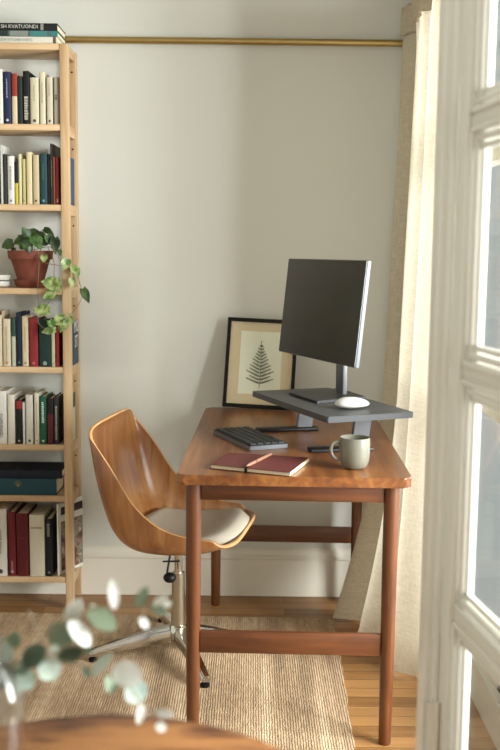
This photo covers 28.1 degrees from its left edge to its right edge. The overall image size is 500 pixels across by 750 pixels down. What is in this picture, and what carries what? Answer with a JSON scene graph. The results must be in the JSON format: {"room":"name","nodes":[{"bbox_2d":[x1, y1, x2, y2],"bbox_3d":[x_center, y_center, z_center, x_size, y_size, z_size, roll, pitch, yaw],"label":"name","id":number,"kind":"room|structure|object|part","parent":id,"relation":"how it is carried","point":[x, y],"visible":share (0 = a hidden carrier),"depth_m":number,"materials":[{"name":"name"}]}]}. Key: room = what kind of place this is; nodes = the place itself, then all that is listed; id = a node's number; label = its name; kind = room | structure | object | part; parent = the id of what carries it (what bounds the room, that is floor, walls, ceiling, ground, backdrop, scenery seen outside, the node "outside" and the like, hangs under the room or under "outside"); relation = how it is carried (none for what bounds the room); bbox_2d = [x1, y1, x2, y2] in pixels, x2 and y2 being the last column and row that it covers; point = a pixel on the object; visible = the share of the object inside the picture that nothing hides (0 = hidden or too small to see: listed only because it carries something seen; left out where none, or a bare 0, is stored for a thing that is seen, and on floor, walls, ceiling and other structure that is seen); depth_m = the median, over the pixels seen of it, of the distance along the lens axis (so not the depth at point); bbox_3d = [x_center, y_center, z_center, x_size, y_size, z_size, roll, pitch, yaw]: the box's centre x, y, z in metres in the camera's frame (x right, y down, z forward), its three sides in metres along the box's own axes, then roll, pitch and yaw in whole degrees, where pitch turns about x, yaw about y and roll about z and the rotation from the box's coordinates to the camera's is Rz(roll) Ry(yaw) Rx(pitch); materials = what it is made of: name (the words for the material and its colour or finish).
{"room":"office","nodes":[
{"label":"office","id":0,"kind":"room"},
{"bbox_2d":[0,0,412,547],"bbox_3d":[-0.755,-0.471,3.802,3.080,2.650,0.100,1,7,0],"label":"wall","id":1,"kind":"structure","parent":0,"point":[203,170],"depth_m":3.72,"materials":[{"name":"paint"}]},
{"bbox_2d":[0,545,350,596],"bbox_3d":[-0.768,0.757,3.891,2.880,0.190,0.022,1,7,0],"label":"baseboard","id":2,"kind":"structure","parent":1,"relation":"attached to","point":[245,571],"depth_m":3.88,"materials":[{"name":"paint"}]},
{"bbox_2d":[65,36,402,46],"bbox_3d":[-0.062,-1.214,3.642,1.250,0.024,0.033,1,7,0],"label":"brass rod","id":3,"kind":"object","parent":1,"relation":"attached to","point":[69,39],"visible":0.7,"depth_m":3.63,"materials":[{"name":"gold metal"}]},
{"bbox_3d":[0.618,-1.182,2.739,0.018,0.018,1.828,1,7,0],"label":"curtain rod","id":4,"kind":"object","parent":1,"relation":"attached to","visible":0},
{"bbox_2d":[333,0,439,677],"bbox_3d":[0.520,-0.172,3.326,0.285,2.193,0.673,-2,7,-17],"label":"curtain","id":5,"kind":"object","parent":4,"relation":"hanging from","point":[405,381],"visible":0.89,"depth_m":3.29,"materials":[{"name":"fabric"}]},
{"bbox_2d":[0,593,496,749],"bbox_3d":[-0.773,1.182,1.547,3.080,0.080,4.980,1,7,0],"label":"floor","id":6,"kind":"structure","parent":0,"point":[361,673],"depth_m":3.28,"materials":[{"name":"brown wood"}]},
{"bbox_2d":[0,43,81,606],"bbox_3d":[-1.056,-0.154,3.692,0.824,2.042,0.193,1,7,0],"label":"bookshelf","id":7,"kind":"object","parent":6,"relation":"on","point":[67,129],"visible":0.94,"depth_m":3.64,"materials":[{"name":"brown wood"}]},
{"bbox_2d":[0,164,0,203],"bbox_3d":[-0.894,-0.709,3.603,0.019,0.188,0.132,1,7,0],"label":"book","id":8,"kind":"object","parent":7,"relation":"on","point":[0,164],"visible":0.17,"depth_m":3.55,"materials":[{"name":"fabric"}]},
{"bbox_2d":[0,69,4,123],"bbox_3d":[-0.882,-0.984,3.567,0.032,0.187,0.134,1,7,0],"label":"book","id":9,"kind":"object","parent":7,"relation":"on","point":[1,70],"visible":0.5,"depth_m":3.51,"materials":[{"name":"paper"}]},
{"bbox_2d":[0,309,9,365],"bbox_3d":[-0.908,-0.139,3.672,0.027,0.199,0.133,1,7,0],"label":"book","id":10,"kind":"object","parent":7,"relation":"on","point":[3,313],"visible":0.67,"depth_m":3.62,"materials":[{"name":"paper"}]},
{"bbox_2d":[0,145,10,203],"bbox_3d":[-0.878,-0.717,3.603,0.007,0.205,0.130,1,7,0],"label":"book","id":11,"kind":"object","parent":7,"relation":"on","point":[3,149],"visible":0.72,"depth_m":3.54,"materials":[{"name":"paper"}]},
{"bbox_2d":[0,281,10,286],"bbox_3d":[-0.923,-0.332,3.653,0.100,0.022,0.100,1,7,0],"label":"dish","id":12,"kind":"object","parent":7,"relation":"on","point":[2,283],"visible":0.94,"depth_m":3.62,"materials":[{"name":"white ceramic"}]},
{"bbox_2d":[0,274,10,280],"bbox_3d":[-0.923,-0.355,3.650,0.100,0.022,0.100,1,7,0],"label":"dish","id":13,"kind":"object","parent":12,"relation":"on","point":[2,277],"visible":1,"depth_m":3.62,"materials":[{"name":"white ceramic"}]},
{"bbox_2d":[3,154,9,203],"bbox_3d":[-0.867,-0.702,3.604,0.011,0.174,0.131,1,7,0],"label":"book","id":14,"kind":"object","parent":7,"relation":"on","point":[5,167],"visible":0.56,"depth_m":3.54,"materials":[{"name":"paper"}]},
{"bbox_2d":[2,317,11,365],"bbox_3d":[-0.878,-0.124,3.673,0.028,0.171,0.134,1,7,0],"label":"book","id":15,"kind":"object","parent":7,"relation":"on","point":[7,341],"visible":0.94,"depth_m":3.61,"materials":[{"name":"paper"}]},
{"bbox_2d":[3,72,11,123],"bbox_3d":[-0.851,-0.979,3.568,0.026,0.178,0.134,1,7,0],"label":"book","id":16,"kind":"object","parent":7,"relation":"on","point":[7,86],"visible":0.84,"depth_m":3.50,"materials":[{"name":"paper"}]},
{"bbox_2d":[0,501,15,575],"bbox_3d":[-0.924,0.610,3.779,0.050,0.254,0.165,1,7,0],"label":"book","id":17,"kind":"object","parent":7,"relation":"on","point":[5,506],"visible":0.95,"depth_m":3.71,"materials":[{"name":"paper"}]},
{"bbox_2d":[0,385,15,443],"bbox_3d":[-0.906,0.146,3.716,0.041,0.194,0.155,1,7,0],"label":"book","id":18,"kind":"object","parent":7,"relation":"on","point":[4,391],"visible":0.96,"depth_m":3.65,"materials":[{"name":"paper"}]},
{"bbox_2d":[7,156,18,203],"bbox_3d":[-0.846,-0.698,3.603,0.023,0.167,0.134,1,7,0],"label":"book","id":19,"kind":"object","parent":7,"relation":"on","point":[11,160],"visible":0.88,"depth_m":3.54,"materials":[{"name":"paper"}]},
{"bbox_2d":[11,317,16,365],"bbox_3d":[-0.854,-0.126,3.674,0.015,0.175,0.132,1,7,0],"label":"book","id":20,"kind":"object","parent":7,"relation":"on","point":[13,320],"visible":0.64,"depth_m":3.61,"materials":[{"name":"paper"}]},
{"bbox_3d":[-0.853,-0.172,3.605,0.015,0.066,0.006,1,7,0],"label":"spine panel","id":21,"kind":"part","parent":20,"relation":"part of","materials":[{"name":"paper"}]},
{"bbox_2d":[7,390,22,443],"bbox_3d":[-0.870,0.153,3.708,0.026,0.182,0.133,1,7,0],"label":"book","id":22,"kind":"object","parent":7,"relation":"on","point":[11,397],"visible":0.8,"depth_m":3.65,"materials":[{"name":"paper"}]},
{"bbox_2d":[11,73,18,123],"bbox_3d":[-0.826,-0.976,3.570,0.019,0.172,0.132,1,7,0],"label":"book","id":23,"kind":"object","parent":7,"relation":"on","point":[14,79],"visible":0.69,"depth_m":3.51,"materials":[{"name":"paper"}]},
{"bbox_3d":[-0.825,-1.016,3.501,0.019,0.078,0.006,1,7,0],"label":"spine panel","id":24,"kind":"part","parent":23,"relation":"part of","materials":[{"name":"paper"}]},
{"bbox_2d":[8,501,24,575],"bbox_3d":[-0.880,0.616,3.780,0.026,0.243,0.164,1,7,0],"label":"book","id":25,"kind":"object","parent":7,"relation":"on","point":[12,513],"visible":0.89,"depth_m":3.70,"materials":[{"name":"paper"}]},
{"bbox_2d":[15,162,18,203],"bbox_3d":[-0.827,-0.688,3.606,0.012,0.147,0.131,1,7,0],"label":"book","id":26,"kind":"object","parent":7,"relation":"on","point":[16,163],"visible":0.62,"depth_m":3.54,"materials":[{"name":"paper"}]},
{"bbox_3d":[-0.827,-0.716,3.539,0.012,0.073,0.005,1,7,0],"label":"spine panel","id":27,"kind":"part","parent":26,"relation":"part of","materials":[{"name":"paper"}]},
{"bbox_2d":[15,395,25,443],"bbox_3d":[-0.843,0.164,3.709,0.023,0.162,0.134,1,7,0],"label":"book","id":28,"kind":"object","parent":7,"relation":"on","point":[19,407],"visible":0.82,"depth_m":3.65,"materials":[{"name":"paper"}]},
{"bbox_3d":[-0.842,0.108,3.639,0.023,0.029,0.007,1,7,0],"label":"spine panel","id":29,"kind":"part","parent":28,"relation":"part of","materials":[{"name":"paper"}]},
{"bbox_2d":[17,76,23,123],"bbox_3d":[-0.806,-0.972,3.570,0.016,0.164,0.131,1,7,0],"label":"book","id":30,"kind":"object","parent":7,"relation":"on","point":[20,78],"visible":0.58,"depth_m":3.51,"materials":[{"name":"paper"}]},
{"bbox_2d":[18,154,25,203],"bbox_3d":[-0.813,-0.701,3.604,0.010,0.175,0.130,1,7,0],"label":"book","id":31,"kind":"object","parent":7,"relation":"on","point":[20,156],"visible":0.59,"depth_m":3.54,"materials":[{"name":"paper"}]},
{"bbox_2d":[16,310,29,365],"bbox_3d":[-0.834,-0.137,3.682,0.018,0.194,0.153,1,7,0],"label":"book","id":32,"kind":"object","parent":7,"relation":"on","point":[20,314],"visible":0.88,"depth_m":3.61,"materials":[{"name":"paper"}]},
{"bbox_2d":[22,401,25,443],"bbox_3d":[-0.825,0.168,3.711,0.008,0.153,0.130,1,7,0],"label":"book","id":33,"kind":"object","parent":7,"relation":"on","point":[24,402],"visible":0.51,"depth_m":3.65,"materials":[{"name":"paper"}]},
{"bbox_2d":[22,159,26,203],"bbox_3d":[-0.800,-0.693,3.604,0.010,0.157,0.132,1,7,0],"label":"book","id":34,"kind":"object","parent":7,"relation":"on","point":[23,160],"visible":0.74,"depth_m":3.54,"materials":[{"name":"paper"}]},
{"bbox_2d":[16,503,36,575],"bbox_3d":[-0.842,0.619,3.780,0.044,0.238,0.164,1,7,0],"label":"book","id":35,"kind":"object","parent":7,"relation":"on","point":[22,516],"visible":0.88,"depth_m":3.70,"materials":[{"name":"paper"}]},
{"bbox_2d":[22,314,35,365],"bbox_3d":[-0.811,-0.129,3.673,0.022,0.181,0.134,1,7,0],"label":"book","id":36,"kind":"object","parent":7,"relation":"on","point":[25,319],"visible":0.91,"depth_m":3.61,"materials":[{"name":"paper"}]},
{"bbox_2d":[23,71,36,123],"bbox_3d":[-0.784,-0.981,3.578,0.022,0.181,0.154,1,7,0],"label":"book","id":37,"kind":"object","parent":7,"relation":"on","point":[26,74],"visible":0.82,"depth_m":3.50,"materials":[{"name":"paper"}]},
{"bbox_2d":[25,390,36,443],"bbox_3d":[-0.804,0.155,3.708,0.026,0.181,0.134,1,7,0],"label":"book","id":38,"kind":"object","parent":7,"relation":"on","point":[30,421],"visible":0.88,"depth_m":3.65,"materials":[{"name":"paper"}]},
{"bbox_2d":[0,36,62,43],"bbox_3d":[-0.813,-1.176,3.560,0.288,0.023,0.162,1,7,0],"label":"book","id":39,"kind":"object","parent":7,"relation":"on","point":[3,39],"visible":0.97,"depth_m":3.48,"materials":[{"name":"paper"}]},
{"bbox_2d":[0,30,65,42],"bbox_3d":[-0.808,-1.198,3.557,0.277,0.020,0.162,1,7,0],"label":"book","id":40,"kind":"object","parent":39,"relation":"on","point":[19,33],"visible":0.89,"depth_m":3.48,"materials":[{"name":"paper"}]},
{"bbox_3d":[-0.857,-1.189,3.479,0.031,0.018,0.004,1,7,0],"label":"spine panel","id":41,"kind":"part","parent":40,"relation":"part of","materials":[{"name":"paper"}]},
{"bbox_3d":[-0.803,-1.188,3.479,0.063,0.018,0.004,1,7,0],"label":"spine panel","id":42,"kind":"part","parent":40,"relation":"part of","materials":[{"name":"paper"}]},
{"bbox_2d":[0,23,65,38],"bbox_3d":[-0.804,-1.221,3.554,0.269,0.025,0.162,1,7,0],"label":"book","id":43,"kind":"object","parent":40,"relation":"on","point":[3,26],"visible":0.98,"depth_m":3.48,"materials":[{"name":"paper"}]},
{"bbox_3d":[-0.735,-1.188,3.479,0.057,0.018,0.004,1,7,0],"label":"spine panel","id":44,"kind":"part","parent":40,"relation":"part of","materials":[{"name":"paper"}]},
{"bbox_3d":[-0.681,-1.187,3.479,0.022,0.018,0.004,1,7,0],"label":"spine panel","id":45,"kind":"part","parent":40,"relation":"part of","materials":[{"name":"paper"}]},
{"bbox_2d":[26,152,36,203],"bbox_3d":[-0.781,-0.704,3.603,0.020,0.182,0.132,1,7,0],"label":"book","id":46,"kind":"object","parent":7,"relation":"on","point":[29,155],"visible":0.59,"depth_m":3.54,"materials":[{"name":"paper"}]},
{"bbox_2d":[0,478,63,494],"bbox_3d":[-0.848,0.402,3.749,0.274,0.061,0.153,1,7,0],"label":"book","id":47,"kind":"object","parent":7,"relation":"on","point":[8,486],"visible":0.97,"depth_m":3.67,"materials":[{"name":"paper"}]},
{"bbox_2d":[0,461,63,478],"bbox_3d":[-0.823,0.356,3.748,0.265,0.030,0.152,1,7,0],"label":"book","id":48,"kind":"object","parent":47,"relation":"on","point":[49,470],"visible":0.81,"depth_m":3.68,"materials":[{"name":"paper"}]},
{"bbox_2d":[30,77,39,123],"bbox_3d":[-0.756,-0.969,3.569,0.030,0.159,0.134,1,7,0],"label":"book","id":49,"kind":"object","parent":7,"relation":"on","point":[34,82],"visible":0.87,"depth_m":3.51,"materials":[{"name":"paper"}]},
{"bbox_2d":[33,155,39,203],"bbox_3d":[-0.758,-0.699,3.603,0.022,0.172,0.134,1,7,0],"label":"book","id":50,"kind":"object","parent":7,"relation":"on","point":[36,158],"visible":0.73,"depth_m":3.54,"materials":[{"name":"paper"}]},
{"bbox_2d":[29,316,44,366],"bbox_3d":[-0.781,-0.126,3.673,0.032,0.176,0.134,1,7,0],"label":"book","id":51,"kind":"object","parent":7,"relation":"on","point":[33,321],"visible":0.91,"depth_m":3.61,"materials":[{"name":"paper"}]},
{"bbox_2d":[29,505,51,575],"bbox_3d":[-0.788,0.623,3.775,0.055,0.233,0.154,1,7,0],"label":"book","id":52,"kind":"object","parent":7,"relation":"on","point":[37,517],"visible":0.87,"depth_m":3.70,"materials":[{"name":"paper"}]},
{"bbox_2d":[34,388,46,443],"bbox_3d":[-0.777,0.150,3.718,0.017,0.188,0.153,1,7,0],"label":"book","id":53,"kind":"object","parent":7,"relation":"on","point":[41,391],"visible":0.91,"depth_m":3.65,"materials":[{"name":"paper"}]},
{"bbox_2d":[40,153,48,204],"bbox_3d":[-0.731,-0.701,3.602,0.026,0.177,0.134,1,7,0],"label":"book","id":54,"kind":"object","parent":7,"relation":"on","point":[43,156],"visible":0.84,"depth_m":3.54,"materials":[{"name":"paper"}]},
{"bbox_2d":[39,72,49,123],"bbox_3d":[-0.727,-0.978,3.569,0.020,0.178,0.133,1,7,0],"label":"book","id":55,"kind":"object","parent":7,"relation":"on","point":[42,75],"visible":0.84,"depth_m":3.51,"materials":[{"name":"paper"}]},
{"bbox_2d":[2,227,89,333],"bbox_3d":[-0.745,-0.344,3.615,0.306,0.382,0.164,6,9,37],"label":"potted plant","id":56,"kind":"object","parent":7,"relation":"on","point":[30,267],"visible":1,"depth_m":3.58,"materials":[{"name":"green plant"}]},
{"bbox_3d":[-0.801,-0.392,3.653,0.164,0.125,0.164,1,7,0],"label":"pot","id":57,"kind":"part","parent":56,"relation":"part of","materials":[{"name":"ceramic"}]},
{"bbox_2d":[39,317,53,366],"bbox_3d":[-0.741,-0.124,3.673,0.042,0.172,0.134,1,7,0],"label":"book","id":58,"kind":"object","parent":7,"relation":"on","point":[45,340],"visible":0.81,"depth_m":3.61,"materials":[{"name":"paper"}]},
{"bbox_2d":[40,392,52,443],"bbox_3d":[-0.754,0.158,3.708,0.024,0.176,0.134,1,7,0],"label":"book","id":59,"kind":"object","parent":7,"relation":"on","point":[43,398],"visible":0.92,"depth_m":3.65,"materials":[{"name":"paper"}]},
{"bbox_2d":[48,154,50,204],"bbox_3d":[-0.712,-0.701,3.604,0.006,0.176,0.130,1,7,0],"label":"book","id":60,"kind":"object","parent":7,"relation":"on","point":[49,183],"visible":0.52,"depth_m":3.54,"materials":[{"name":"paper"}]},
{"bbox_2d":[46,77,53,123],"bbox_3d":[-0.703,-0.970,3.569,0.022,0.162,0.134,1,7,0],"label":"book","id":61,"kind":"object","parent":7,"relation":"on","point":[49,80],"visible":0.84,"depth_m":3.51,"materials":[{"name":"paper"}]},
{"bbox_2d":[45,509,57,575],"bbox_3d":[-0.745,0.631,3.776,0.025,0.218,0.154,1,7,0],"label":"book","id":62,"kind":"object","parent":7,"relation":"on","point":[51,519],"visible":0.96,"depth_m":3.71,"materials":[{"name":"paper"}]},
{"bbox_2d":[47,393,55,443],"bbox_3d":[-0.728,0.161,3.709,0.022,0.169,0.133,1,7,0],"label":"book","id":63,"kind":"object","parent":7,"relation":"on","point":[50,401],"visible":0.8,"depth_m":3.65,"materials":[{"name":"paper"}]},
{"bbox_3d":[-0.728,0.114,3.640,0.022,0.057,0.007,1,7,0],"label":"spine panel","id":64,"kind":"part","parent":63,"relation":"part of","materials":[{"name":"paper"}]},
{"bbox_2d":[51,325,56,366],"bbox_3d":[-0.711,-0.113,3.675,0.012,0.151,0.132,1,7,0],"label":"book","id":65,"kind":"object","parent":7,"relation":"on","point":[53,336],"visible":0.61,"depth_m":3.62,"materials":[{"name":"paper"}]},
{"bbox_2d":[53,157,55,204],"bbox_3d":[-0.693,-0.696,3.605,0.006,0.166,0.130,1,7,0],"label":"book","id":66,"kind":"object","parent":7,"relation":"on","point":[54,158],"visible":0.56,"depth_m":3.54,"materials":[{"name":"paper"}]},
{"bbox_2d":[50,143,59,204],"bbox_3d":[-0.702,-0.720,3.611,0.008,0.212,0.152,1,7,0],"label":"book","id":67,"kind":"object","parent":7,"relation":"on","point":[54,150],"visible":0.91,"depth_m":3.54,"materials":[{"name":"paper"}]},
{"bbox_2d":[54,77,59,123],"bbox_3d":[-0.679,-0.970,3.570,0.017,0.162,0.133,1,7,0],"label":"book","id":68,"kind":"object","parent":7,"relation":"on","point":[56,79],"visible":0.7,"depth_m":3.51,"materials":[{"name":"paper"}]},
{"bbox_2d":[55,157,60,204],"bbox_3d":[-0.682,-0.696,3.604,0.012,0.167,0.132,1,7,0],"label":"book","id":69,"kind":"object","parent":7,"relation":"on","point":[58,159],"visible":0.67,"depth_m":3.54,"materials":[{"name":"paper"}]},
{"bbox_2d":[54,392,63,443],"bbox_3d":[-0.706,0.159,3.709,0.018,0.174,0.133,1,7,0],"label":"book","id":70,"kind":"object","parent":7,"relation":"on","point":[59,398],"visible":0.94,"depth_m":3.65,"materials":[{"name":"paper"}]},
{"bbox_2d":[56,325,62,366],"bbox_3d":[-0.696,-0.111,3.676,0.012,0.148,0.132,1,7,0],"label":"book","id":71,"kind":"object","parent":7,"relation":"on","point":[59,336],"visible":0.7,"depth_m":3.62,"materials":[{"name":"paper"}]},
{"bbox_3d":[-0.659,-0.140,3.612,0.029,2.042,0.032,1,7,0],"label":"post","id":72,"kind":"part","parent":7,"relation":"part of","materials":[{"name":"brown wood"}]},
{"bbox_2d":[57,496,82,575],"bbox_3d":[-0.677,0.603,3.767,0.005,0.272,0.150,4,8,28],"label":"magazine","id":73,"kind":"object","parent":7,"relation":"on","point":[78,504],"visible":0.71,"depth_m":3.78,"materials":[{"name":"paper"}]},
{"bbox_2d":[61,514,82,570],"bbox_3d":[-0.672,0.632,3.777,0.001,0.188,0.130,4,8,28],"label":"picture","id":74,"kind":"object","parent":73,"relation":"attached to","point":[78,518],"depth_m":3.80},
{"bbox_3d":[-0.648,-1.145,3.569,0.021,0.035,0.128,1,7,0],"label":"rail","id":75,"kind":"part","parent":7,"relation":"part of","materials":[{"name":"brown wood"}]},
{"bbox_2d":[70,157,74,205],"bbox_3d":[-0.655,-0.700,3.617,0.020,0.168,0.109,1,7,0],"label":"book","id":76,"kind":"object","parent":7,"relation":"on","point":[71,159],"visible":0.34,"depth_m":3.63,"materials":[{"name":"fabric"}]},
{"bbox_3d":[-0.651,-0.874,3.603,0.021,0.038,0.128,1,7,0],"label":"rail","id":77,"kind":"part","parent":7,"relation":"part of","materials":[{"name":"brown wood"}]},
{"bbox_3d":[-0.654,-0.598,3.637,0.021,0.038,0.128,1,7,0],"label":"rail","id":78,"kind":"part","parent":7,"relation":"part of","materials":[{"name":"brown wood"}]},
{"bbox_2d":[73,392,74,440],"bbox_3d":[-0.664,0.155,3.706,0.020,0.180,0.077,1,7,0],"label":"book","id":79,"kind":"object","parent":7,"relation":"on","point":[73,392],"visible":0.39,"depth_m":3.71,"materials":[{"name":"paper"}]},
{"bbox_3d":[-0.657,-0.303,3.673,0.021,0.038,0.128,1,7,0],"label":"rail","id":80,"kind":"part","parent":7,"relation":"part of","materials":[{"name":"brown wood"}]},
{"bbox_2d":[72,319,78,364],"bbox_3d":[-0.654,-0.122,3.688,0.026,0.162,0.110,1,7,0],"label":"book","id":81,"kind":"object","parent":7,"relation":"on","point":[75,342],"visible":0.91,"depth_m":3.67,"materials":[{"name":"paper"}]},
{"bbox_3d":[-0.663,0.261,3.742,0.021,0.038,0.128,1,7,0],"label":"rail","id":82,"kind":"part","parent":7,"relation":"part of","materials":[{"name":"brown wood"}]},
{"bbox_3d":[-0.660,-0.022,3.707,0.021,0.038,0.128,1,7,0],"label":"rail","id":83,"kind":"part","parent":7,"relation":"part of","materials":[{"name":"brown wood"}]},
{"bbox_3d":[-0.659,-0.160,3.772,0.029,2.042,0.032,1,7,0],"label":"post","id":84,"kind":"part","parent":7,"relation":"part of","materials":[{"name":"brown wood"}]},
{"bbox_3d":[-0.665,0.450,3.765,0.021,0.038,0.128,1,7,0],"label":"rail","id":85,"kind":"part","parent":7,"relation":"part of","materials":[{"name":"brown wood"}]},
{"bbox_3d":[-0.669,0.756,3.803,0.021,0.038,0.128,1,7,0],"label":"rail","id":86,"kind":"part","parent":7,"relation":"part of","materials":[{"name":"brown wood"}]},
{"bbox_2d":[25,715,280,749],"bbox_3d":[-0.177,0.834,1.030,0.610,0.730,0.610,1,7,0],"label":"round table","id":87,"kind":"object","parent":6,"relation":"on","point":[88,732],"visible":0.88,"depth_m":1.23,"materials":[{"name":"brown wood"}]},
{"bbox_2d":[0,634,24,749],"bbox_3d":[-0.287,0.370,1.094,0.079,0.170,0.079,1,7,0],"label":"vase","id":88,"kind":"object","parent":87,"relation":"on","point":[12,720],"visible":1,"depth_m":1.07,"materials":[{"name":"clear glass"}]},
{"bbox_2d":[2,580,173,731],"bbox_3d":[-0.200,0.326,1.143,0.224,0.191,0.112,1,7,0],"label":"eucalyptus spray","id":89,"kind":"object","parent":88,"relation":"in","point":[61,634],"visible":0.95,"depth_m":1.16,"materials":[{"name":"green plant"}]},
{"bbox_3d":[-0.198,0.330,1.143,0.210,0.132,0.050,-2,7,-19],"label":"stem","id":90,"kind":"part","parent":89,"relation":"part of","materials":[{"name":"green plant"}]},
{"bbox_2d":[0,612,354,749],"bbox_3d":[-0.665,0.984,2.788,1.941,0.011,1.792,1,7,0],"label":"jute rug","id":91,"kind":"object","parent":6,"relation":"on","point":[281,701],"visible":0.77,"depth_m":3.06,"materials":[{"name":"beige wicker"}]},
{"bbox_2d":[88,408,254,687],"bbox_3d":[-0.221,0.528,3.265,0.536,0.788,0.514,3,7,16],"label":"desk chair","id":92,"kind":"object","parent":91,"relation":"on","point":[144,503],"visible":0.89,"depth_m":3.27,"materials":[{"name":"brown wood"}]},
{"bbox_3d":[-0.393,0.867,3.263,0.266,0.077,0.051,-2,7,-17],"label":"leg","id":93,"kind":"part","parent":92,"relation":"part of","materials":[{"name":"silver metal"}]},
{"bbox_3d":[-0.282,0.843,3.466,0.051,0.077,0.266,-1,7,-16],"label":"leg","id":94,"kind":"part","parent":92,"relation":"part of","materials":[{"name":"silver metal"}]},
{"bbox_3d":[-0.257,0.649,3.204,0.042,0.034,0.042,1,7,0],"label":"knob","id":95,"kind":"part","parent":92,"relation":"part of","materials":[{"name":"black plastic"}]},
{"bbox_3d":[-0.252,0.606,3.208,0.056,0.079,0.026,1,7,0],"label":"lever","id":96,"kind":"part","parent":92,"relation":"part of","materials":[{"name":"black plastic"}]},
{"bbox_3d":[-0.179,0.882,3.159,0.051,0.077,0.266,-2,8,-21],"label":"leg","id":97,"kind":"part","parent":92,"relation":"part of","materials":[{"name":"silver metal"}]},
{"bbox_3d":[-0.075,0.863,3.322,0.266,0.077,0.051,0,7,-4],"label":"leg","id":98,"kind":"part","parent":92,"relation":"part of","materials":[{"name":"silver metal"}]},
{"bbox_2d":[177,407,411,745],"bbox_3d":[0.125,0.567,3.224,0.617,0.750,1.149,1,7,1],"label":"desk","id":99,"kind":"object","parent":6,"relation":"on","point":[323,478],"visible":0.75,"depth_m":2.70,"materials":[{"name":"brown wood"}]},
{"bbox_3d":[-0.154,0.636,2.705,0.041,0.711,0.041,1,7,1],"label":"leg","id":100,"kind":"part","parent":99,"relation":"part of","materials":[{"name":"brown wood"}]},
{"bbox_3d":[-0.127,0.513,3.752,0.041,0.722,0.041,1,7,1],"label":"leg","id":101,"kind":"part","parent":99,"relation":"part of","materials":[{"name":"brown wood"}]},
{"bbox_2d":[213,426,287,450],"bbox_3d":[-0.002,0.193,3.095,0.128,0.019,0.296,-2,8,-23],"label":"keyboard","id":102,"kind":"object","parent":99,"relation":"on","point":[246,437],"visible":1,"depth_m":3.04,"materials":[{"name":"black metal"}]},
{"bbox_3d":[-0.002,0.190,3.095,0.124,0.002,0.292,-2,8,-23],"label":"plate","id":103,"kind":"part","parent":102,"relation":"part of","materials":[{"name":"black plastic"}]},
{"bbox_2d":[222,317,295,410],"bbox_3d":[0.039,-0.043,3.708,0.274,0.336,0.106,1,7,4],"label":"framed print","id":104,"kind":"object","parent":99,"relation":"on","point":[254,361],"visible":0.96,"depth_m":3.71,"materials":[{"name":"beige paper"}]},
{"bbox_2d":[210,452,308,476],"bbox_3d":[0.023,0.242,2.730,0.234,0.014,0.202,3,7,18],"label":"notebook","id":105,"kind":"object","parent":99,"relation":"on","point":[286,466],"visible":0.88,"depth_m":2.70,"materials":[{"name":"red leather"}]},
{"bbox_2d":[246,453,271,465],"bbox_3d":[0.025,0.230,2.723,0.009,0.012,0.176,4,8,23],"label":"pen","id":106,"kind":"object","parent":105,"relation":"on","point":[262,457],"visible":1,"depth_m":2.72,"materials":[{"name":"orange wood"}]},
{"bbox_2d":[253,388,412,452],"bbox_3d":[0.229,0.143,3.054,0.275,0.134,0.571,-2,8,-22],"label":"monitor stand","id":107,"kind":"object","parent":99,"relation":"on","point":[361,418],"visible":0.78,"depth_m":2.94,"materials":[{"name":"grey metal"}]},
{"bbox_2d":[279,258,370,402],"bbox_3d":[0.281,-0.134,3.012,0.202,0.425,0.498,-2,8,-22],"label":"monitor","id":108,"kind":"object","parent":107,"relation":"on","point":[324,309],"visible":0.99,"depth_m":2.96,"materials":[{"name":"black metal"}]},
{"bbox_2d":[335,397,368,408],"bbox_3d":[0.294,0.080,2.884,0.102,0.033,0.063,1,7,0],"label":"computer mouse","id":109,"kind":"object","parent":107,"relation":"on","point":[345,402],"visible":1,"depth_m":2.86,"materials":[{"name":"white plastic"}]},
{"bbox_2d":[329,434,369,469],"bbox_3d":[0.275,0.210,2.716,0.101,0.085,0.083,4,8,23],"label":"mug","id":110,"kind":"object","parent":99,"relation":"on","point":[354,449],"visible":1,"depth_m":2.68,"materials":[{"name":"ceramic"}]},
{"bbox_3d":[0.231,0.205,2.703,0.034,0.057,0.009,-1,7,-10],"label":"handle","id":111,"kind":"part","parent":110,"relation":"part of","materials":[{"name":"ceramic"}]},
{"bbox_3d":[0.399,0.520,3.740,0.041,0.722,0.041,1,7,1],"label":"leg","id":112,"kind":"part","parent":99,"relation":"part of","materials":[{"name":"brown wood"}]},
{"bbox_3d":[0.372,0.649,2.693,0.041,0.722,0.041,1,7,1],"label":"leg","id":113,"kind":"part","parent":99,"relation":"part of","materials":[{"name":"brown wood"}]},
{"bbox_2d":[415,0,461,749],"bbox_3d":[0.329,-0.202,1.713,0.025,2.650,0.070,1,7,0],"label":"trim","id":114,"kind":"structure","parent":6,"relation":"on","point":[450,21],"depth_m":1.71,"materials":[{"name":"paint"}]},
{"bbox_2d":[425,0,499,749],"bbox_3d":[0.397,0.135,1.369,0.064,2.047,0.720,0,7,-8],"label":"door","id":115,"kind":"structure","parent":114,"relation":"attached to","point":[468,628],"depth_m":1.65,"materials":[{"name":"paint"}]},
{"bbox_3d":[0.409,0.135,1.370,0.040,2.047,0.720,0,7,-8],"label":"stile frame","id":116,"kind":"part","parent":115,"relation":"part of","materials":[{"name":"paint"}]},
{"bbox_2d":[440,0,499,749],"bbox_3d":[0.734,-0.334,2.819,0.100,2.650,1.880,1,7,0],"label":"wall","id":117,"kind":"structure","parent":0,"point":[484,694],"depth_m":2.89,"materials":[{"name":"paint"}]},
{"bbox_2d":[481,146,499,693],"bbox_3d":[0.727,-0.179,2.712,0.050,2.130,1.330,1,7,0],"label":"window","id":118,"kind":"structure","parent":117,"relation":"in","point":[495,152],"depth_m":2.88,"materials":[{"name":"paint"}]}
]}

